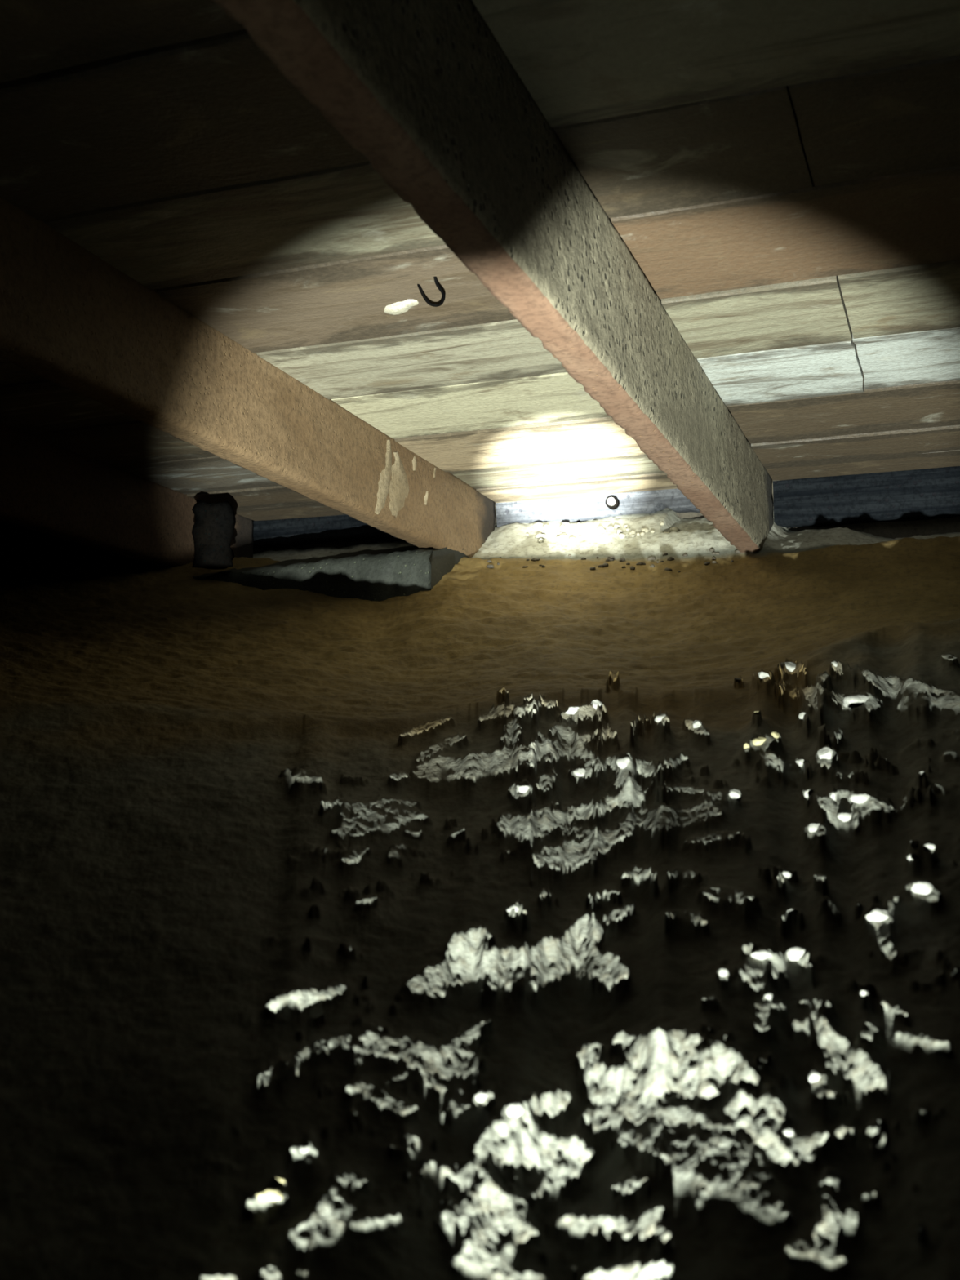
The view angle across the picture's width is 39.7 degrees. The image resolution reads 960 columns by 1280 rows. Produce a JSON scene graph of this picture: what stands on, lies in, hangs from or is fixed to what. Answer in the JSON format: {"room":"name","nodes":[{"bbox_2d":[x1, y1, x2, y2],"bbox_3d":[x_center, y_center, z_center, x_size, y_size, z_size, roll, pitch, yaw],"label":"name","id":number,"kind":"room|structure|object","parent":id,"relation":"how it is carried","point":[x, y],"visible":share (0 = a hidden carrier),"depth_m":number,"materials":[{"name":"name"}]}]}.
{"room":"building cavity","nodes":[
{"label":"building cavity","id":0,"kind":"room"},
{"bbox_2d":[0,508,959,1279],"bbox_3d":[-0.263,0.103,1.428,3.960,1.498,4.424,-2,-7,20],"label":"floor","id":1,"kind":"structure","parent":0,"point":[264,855],"depth_m":1.28,"materials":[{"name":"soil"}]},
{"bbox_2d":[255,1188,283,1200],"bbox_3d":[-0.137,0.361,0.863,0.018,0.009,0.012,-2,-7,20],"label":"stone","id":2,"kind":"object","parent":1,"relation":"on","point":[273,1194],"visible":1,"depth_m":0.86,"materials":[{"name":"white stone"}]},
{"bbox_2d":[273,1177,284,1184],"bbox_3d":[-0.132,0.356,0.876,0.006,0.005,0.006,-2,-7,20],"label":"stone","id":3,"kind":"object","parent":1,"relation":"on","point":[280,1180],"visible":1,"depth_m":0.88,"materials":[{"name":"beige stone"}]},
{"bbox_2d":[299,1145,310,1153],"bbox_3d":[-0.120,0.352,0.916,0.009,0.007,0.007,-2,-7,20],"label":"stone","id":4,"kind":"object","parent":1,"relation":"on","point":[304,1149],"visible":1,"depth_m":0.92,"materials":[{"name":"white stone"}]},
{"bbox_2d":[192,542,483,601],"bbox_3d":[-0.374,-0.130,3.482,0.701,0.279,0.430,-2,-7,20],"label":"block","id":5,"kind":"object","parent":1,"relation":"on","point":[380,575],"visible":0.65,"depth_m":3.25,"materials":[{"name":"grey concrete"}]},
{"bbox_2d":[191,499,235,569],"bbox_3d":[-0.677,-0.271,3.373,0.115,0.169,0.104,-2,-7,20],"label":"stump","id":6,"kind":"object","parent":5,"relation":"on","point":[213,528],"visible":1,"depth_m":3.34,"materials":[{"name":"black wood"}]},
{"bbox_2d":[475,1090,488,1102],"bbox_3d":[0.002,0.343,0.999,0.011,0.009,0.012,-2,-7,20],"label":"stone","id":7,"kind":"object","parent":1,"relation":"on","point":[481,1095],"visible":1,"depth_m":0.99,"materials":[{"name":"white stone"}]},
{"bbox_2d":[506,904,518,912],"bbox_3d":[0.034,0.265,1.307,0.016,0.010,0.012,1,-7,-6],"label":"stone","id":8,"kind":"object","parent":1,"relation":"on","point":[513,906],"visible":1,"depth_m":1.30,"materials":[{"name":"white stone"}]},
{"bbox_2d":[506,1102,524,1116],"bbox_3d":[0.026,0.345,0.976,0.013,0.012,0.011,3,-7,-25],"label":"stone","id":9,"kind":"object","parent":1,"relation":"on","point":[516,1108],"visible":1,"depth_m":0.97,"materials":[{"name":"white stone"}]},
{"bbox_2d":[515,785,528,793],"bbox_3d":[0.052,0.183,1.617,0.016,0.013,0.016,4,-8,-28],"label":"stone","id":10,"kind":"object","parent":1,"relation":"on","point":[520,788],"visible":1,"depth_m":1.61,"materials":[{"name":"white stone"}]},
{"bbox_2d":[564,706,578,714],"bbox_3d":[0.139,0.103,1.942,0.029,0.013,0.022,-2,-7,20],"label":"stone","id":11,"kind":"object","parent":1,"relation":"on","point":[571,709],"visible":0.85,"depth_m":1.93,"materials":[{"name":"white stone"}]},
{"bbox_2d":[573,768,586,776],"bbox_3d":[0.129,0.172,1.715,0.017,0.014,0.015,-2,-7,20],"label":"stone","id":12,"kind":"object","parent":1,"relation":"on","point":[579,771],"visible":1,"depth_m":1.71,"materials":[{"name":"white stone"}]},
{"bbox_2d":[590,699,603,709],"bbox_3d":[0.169,0.097,1.948,0.021,0.021,0.019,-2,-7,20],"label":"stone","id":13,"kind":"object","parent":1,"relation":"on","point":[595,702],"visible":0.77,"depth_m":1.94,"materials":[{"name":"white stone"}]},
{"bbox_2d":[525,521,679,542],"bbox_3d":[0.310,-0.285,3.445,0.403,0.080,0.100,-2,-7,20],"label":"crumbs","id":14,"kind":"object","parent":1,"relation":"on","point":[600,529],"visible":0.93,"depth_m":3.44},
{"bbox_2d":[486,547,740,572],"bbox_3d":[0.317,-0.186,3.243,0.623,0.083,0.105,-2,-7,20],"label":"crumbs","id":15,"kind":"object","parent":1,"relation":"on","point":[611,557],"visible":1,"depth_m":3.22,"materials":[{"name":"concrete"}]},
{"bbox_2d":[615,756,631,768],"bbox_3d":[0.180,0.154,1.663,0.020,0.016,0.020,-2,-7,20],"label":"stone","id":16,"kind":"object","parent":1,"relation":"on","point":[622,762],"visible":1,"depth_m":1.66,"materials":[{"name":"white stone"}]},
{"bbox_2d":[654,714,666,722],"bbox_3d":[0.249,0.108,1.838,0.016,0.012,0.014,-2,-7,20],"label":"stone","id":17,"kind":"object","parent":1,"relation":"on","point":[658,718],"visible":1,"depth_m":1.83,"materials":[{"name":"white stone"}]},
{"bbox_2d":[692,720,702,728],"bbox_3d":[0.300,0.117,1.834,0.014,0.013,0.013,-2,-7,20],"label":"stone","id":18,"kind":"object","parent":1,"relation":"on","point":[696,723],"visible":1,"depth_m":1.83,"materials":[{"name":"white stone"}]},
{"bbox_2d":[719,967,728,977],"bbox_3d":[0.206,0.281,1.123,0.008,0.009,0.007,5,-9,-38],"label":"stone","id":19,"kind":"object","parent":1,"relation":"on","point":[723,972],"visible":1,"depth_m":1.12,"materials":[{"name":"white stone"}]},
{"bbox_2d":[728,788,742,800],"bbox_3d":[0.297,0.180,1.546,0.016,0.016,0.014,-2,-7,20],"label":"stone","id":20,"kind":"object","parent":1,"relation":"on","point":[734,793],"visible":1,"depth_m":1.54,"materials":[{"name":"white stone"}]},
{"bbox_2d":[733,677,741,682],"bbox_3d":[0.398,0.062,2.053,0.011,0.009,0.010,-2,-7,20],"label":"stone","id":21,"kind":"object","parent":1,"relation":"on","point":[736,679],"visible":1,"depth_m":2.05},
{"bbox_2d":[743,742,750,749],"bbox_3d":[0.339,0.135,1.694,0.008,0.009,0.008,-2,-7,20],"label":"stone","id":22,"kind":"object","parent":1,"relation":"on","point":[746,745],"visible":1,"depth_m":1.69,"materials":[{"name":"beige stone"}]},
{"bbox_2d":[753,711,760,715],"bbox_3d":[0.380,0.101,1.825,0.009,0.008,0.007,1,-7,-8],"label":"stone","id":23,"kind":"object","parent":1,"relation":"on","point":[757,713],"visible":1,"depth_m":1.82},
{"bbox_2d":[751,736,766,746],"bbox_3d":[0.360,0.132,1.710,0.020,0.016,0.017,-2,-7,20],"label":"stone","id":24,"kind":"object","parent":1,"relation":"on","point":[757,741],"visible":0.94,"depth_m":1.70,"materials":[{"name":"beige stone"}]},
{"bbox_2d":[750,947,773,959],"bbox_3d":[0.243,0.272,1.147,0.022,0.012,0.021,-2,-7,20],"label":"stone","id":25,"kind":"object","parent":1,"relation":"on","point":[761,953],"visible":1,"depth_m":1.14,"materials":[{"name":"white stone"}]},
{"bbox_2d":[758,671,769,679],"bbox_3d":[0.425,0.054,1.995,0.017,0.013,0.013,1,-7,-7],"label":"stone","id":26,"kind":"object","parent":1,"relation":"on","point":[762,675],"visible":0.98,"depth_m":1.99,"materials":[{"name":"white stone"}]},
{"bbox_2d":[764,992,772,999],"bbox_3d":[0.234,0.289,1.080,0.006,0.006,0.006,-2,-7,20],"label":"stone","id":27,"kind":"object","parent":1,"relation":"on","point":[768,995],"visible":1,"depth_m":1.08,"materials":[{"name":"white stone"}]},
{"bbox_2d":[770,731,779,738],"bbox_3d":[0.382,0.125,1.725,0.013,0.012,0.011,-2,-7,20],"label":"stone","id":28,"kind":"object","parent":1,"relation":"on","point":[775,734],"visible":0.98,"depth_m":1.72,"materials":[{"name":"beige stone"}]},
{"bbox_2d":[781,871,791,878],"bbox_3d":[0.303,0.233,1.319,0.011,0.007,0.008,-2,-7,20],"label":"stone","id":29,"kind":"object","parent":1,"relation":"on","point":[787,874],"visible":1,"depth_m":1.32,"materials":[{"name":"white stone"}]},
{"bbox_2d":[777,662,795,671],"bbox_3d":[0.491,0.044,2.112,0.037,0.021,0.025,0,-7,1],"label":"stone","id":30,"kind":"object","parent":1,"relation":"on","point":[790,666],"visible":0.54,"depth_m":2.10,"materials":[{"name":"white stone"}]},
{"bbox_2d":[783,1128,793,1136],"bbox_3d":[0.211,0.338,0.910,0.008,0.008,0.007,3,-7,-22],"label":"stone","id":31,"kind":"object","parent":1,"relation":"on","point":[788,1131],"visible":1,"depth_m":0.91,"materials":[{"name":"white stone"}]},
{"bbox_2d":[786,908,797,916],"bbox_3d":[0.292,0.256,1.246,0.012,0.009,0.009,-2,-7,20],"label":"stone","id":32,"kind":"object","parent":1,"relation":"on","point":[792,911],"visible":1,"depth_m":1.24,"materials":[{"name":"black stone"}]},
{"bbox_2d":[786,946,809,961],"bbox_3d":[0.278,0.275,1.166,0.021,0.013,0.016,1,-7,-12],"label":"stone","id":33,"kind":"object","parent":1,"relation":"on","point":[793,953],"visible":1,"depth_m":1.16,"materials":[{"name":"white stone"}]},
{"bbox_2d":[795,759,806,767],"bbox_3d":[0.401,0.153,1.655,0.016,0.010,0.012,2,-7,-13],"label":"stone","id":34,"kind":"object","parent":1,"relation":"on","point":[799,762],"visible":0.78,"depth_m":1.65,"materials":[{"name":"white stone"}]},
{"bbox_2d":[798,711,806,719],"bbox_3d":[0.443,0.104,1.826,0.011,0.011,0.010,-2,-7,20],"label":"stone","id":35,"kind":"object","parent":1,"relation":"on","point":[802,714],"visible":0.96,"depth_m":1.82,"materials":[{"name":"white stone"}]},
{"bbox_2d":[804,788,813,797],"bbox_3d":[0.377,0.176,1.524,0.012,0.011,0.010,0,-7,4],"label":"stone","id":36,"kind":"object","parent":1,"relation":"on","point":[807,793],"visible":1,"depth_m":1.52,"materials":[{"name":"white stone"}]},
{"bbox_2d":[808,822,820,832],"bbox_3d":[0.357,0.201,1.415,0.016,0.013,0.013,-2,-7,20],"label":"stone","id":37,"kind":"object","parent":1,"relation":"on","point":[812,827],"visible":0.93,"depth_m":1.41,"materials":[{"name":"white stone"}]},
{"bbox_2d":[808,1070,821,1082],"bbox_3d":[0.244,0.318,0.967,0.009,0.010,0.008,1,-7,-7],"label":"stone","id":38,"kind":"object","parent":1,"relation":"on","point":[814,1076],"visible":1,"depth_m":0.96,"materials":[{"name":"white stone"}]},
{"bbox_2d":[817,746,833,759],"bbox_3d":[0.416,0.139,1.602,0.019,0.020,0.016,-2,-7,20],"label":"stone","id":39,"kind":"object","parent":1,"relation":"on","point":[824,753],"visible":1,"depth_m":1.60,"materials":[{"name":"white stone"}]},
{"bbox_2d":[829,791,837,800],"bbox_3d":[0.395,0.175,1.488,0.010,0.011,0.010,2,-7,-15],"label":"stone","id":40,"kind":"object","parent":1,"relation":"on","point":[833,795],"visible":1,"depth_m":1.49,"materials":[{"name":"white stone"}]},
{"bbox_2d":[831,661,838,666],"bbox_3d":[0.530,0.036,1.989,0.010,0.010,0.012,-2,-7,20],"label":"stone","id":41,"kind":"object","parent":1,"relation":"on","point":[835,664],"visible":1,"depth_m":1.99,"materials":[{"name":"white stone"}]},
{"bbox_2d":[837,812,852,822],"bbox_3d":[0.401,0.196,1.459,0.022,0.015,0.017,-2,-7,20],"label":"stone","id":42,"kind":"object","parent":1,"relation":"on","point":[844,816],"visible":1,"depth_m":1.45,"materials":[{"name":"white stone"}]},
{"bbox_2d":[842,693,869,707],"bbox_3d":[0.513,0.083,1.808,0.040,0.018,0.031,-2,-7,20],"label":"stone","id":43,"kind":"object","parent":1,"relation":"on","point":[851,700],"visible":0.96,"depth_m":1.80,"materials":[{"name":"white stone"}]},
{"bbox_2d":[848,791,870,804],"bbox_3d":[0.419,0.175,1.462,0.026,0.016,0.020,3,-7,-22],"label":"stone","id":44,"kind":"object","parent":1,"relation":"on","point":[860,797],"visible":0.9,"depth_m":1.46,"materials":[{"name":"white stone"}]},
{"bbox_2d":[860,989,869,995],"bbox_3d":[0.306,0.281,1.059,0.007,0.006,0.006,-2,-7,20],"label":"stone","id":45,"kind":"object","parent":1,"relation":"on","point":[863,992],"visible":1,"depth_m":1.06,"materials":[{"name":"white stone"}]},
{"bbox_2d":[865,908,888,922],"bbox_3d":[0.356,0.248,1.191,0.021,0.015,0.016,-2,-7,20],"label":"stone","id":46,"kind":"object","parent":1,"relation":"on","point":[877,914],"visible":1,"depth_m":1.19,"materials":[{"name":"white stone"}]},
{"bbox_2d":[906,853,917,860],"bbox_3d":[0.421,0.211,1.294,0.010,0.009,0.008,1,-7,-9],"label":"stone","id":47,"kind":"object","parent":1,"relation":"on","point":[913,855],"visible":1,"depth_m":1.29,"materials":[{"name":"white stone"}]},
{"bbox_2d":[911,840,919,847],"bbox_3d":[0.432,0.204,1.317,0.011,0.011,0.011,-2,-7,20],"label":"stone","id":48,"kind":"object","parent":1,"relation":"on","point":[914,843],"visible":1,"depth_m":1.31,"materials":[{"name":"black stone"}]},
{"bbox_2d":[911,880,933,894],"bbox_3d":[0.406,0.227,1.215,0.023,0.015,0.015,-2,-7,20],"label":"stone","id":49,"kind":"object","parent":1,"relation":"on","point":[922,887],"visible":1,"depth_m":1.21,"materials":[{"name":"white stone"}]},
{"bbox_2d":[917,771,926,777],"bbox_3d":[0.497,0.152,1.496,0.009,0.010,0.010,-2,-7,20],"label":"stone","id":50,"kind":"object","parent":1,"relation":"on","point":[921,774],"visible":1,"depth_m":1.49,"materials":[{"name":"grey stone"}]},
{"bbox_2d":[923,843,935,851],"bbox_3d":[0.438,0.202,1.296,0.010,0.009,0.009,4,-8,-29],"label":"stone","id":51,"kind":"object","parent":1,"relation":"on","point":[927,846],"visible":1,"depth_m":1.29,"materials":[{"name":"white stone"}]},
{"bbox_2d":[0,0,959,528],"bbox_3d":[-0.258,-0.663,1.590,4.080,0.101,4.720,-2,-7,20],"label":"ceiling","id":52,"kind":"structure","parent":0,"point":[783,175],"depth_m":1.84,"materials":[{"name":"wood"}]},
{"bbox_2d":[0,424,253,566],"bbox_3d":[-1.424,-0.487,1.889,0.065,0.206,4.272,-2,-7,20],"label":"joist","id":53,"kind":"structure","parent":52,"relation":"attached to","point":[47,488],"depth_m":3.17,"materials":[{"name":"brown wood"}]},
{"bbox_2d":[0,197,495,557],"bbox_3d":[-0.724,-0.518,1.634,0.069,0.206,4.272,-2,-7,20],"label":"joist","id":54,"kind":"structure","parent":52,"relation":"attached to","point":[69,318],"depth_m":2.24,"materials":[{"name":"brown wood"}]},
{"bbox_2d":[417,276,444,306],"bbox_3d":[-0.073,-0.550,2.104,0.047,0.021,0.093,-2,-7,20],"label":"wire","id":55,"kind":"object","parent":52,"relation":"hanging from","point":[437,283],"visible":1,"depth_m":2.11,"materials":[{"name":"black metal"}]},
{"bbox_2d":[213,0,773,552],"bbox_3d":[-0.024,-0.535,1.377,0.066,0.231,4.272,-2,-7,20],"label":"joist","id":56,"kind":"structure","parent":52,"relation":"attached to","point":[424,90],"depth_m":1.46,"materials":[{"name":"brown wood"}]},
{"bbox_2d":[253,483,959,554],"bbox_3d":[0.489,0.369,3.517,4.080,1.536,0.096,-2,-7,20],"label":"wall","id":57,"kind":"structure","parent":0,"point":[892,530],"depth_m":3.35,"materials":[{"name":"concrete"}]},
{"bbox_2d":[253,514,399,549],"bbox_3d":[-0.684,-0.309,3.935,1.456,0.078,0.084,-2,-7,20],"label":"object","id":58,"kind":"structure","parent":57,"relation":"attached to","point":[290,532],"depth_m":3.83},
{"bbox_2d":[495,488,700,527],"bbox_3d":[0.378,-0.355,3.548,0.686,0.077,0.084,-2,-7,20],"label":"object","id":59,"kind":"structure","parent":57,"relation":"attached to","point":[577,508],"depth_m":3.54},
{"bbox_2d":[605,495,619,509],"bbox_3d":[0.351,-0.363,3.515,0.034,0.034,0.037,-2,-7,20],"label":"pipe stub","id":60,"kind":"object","parent":57,"relation":"attached to","point":[612,502],"visible":1,"depth_m":3.50,"materials":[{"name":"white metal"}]},
{"bbox_2d":[773,466,959,528],"bbox_3d":[1.527,-0.381,3.126,1.642,0.126,0.083,-2,-7,20],"label":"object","id":61,"kind":"structure","parent":57,"relation":"attached to","point":[926,494],"depth_m":3.30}
]}

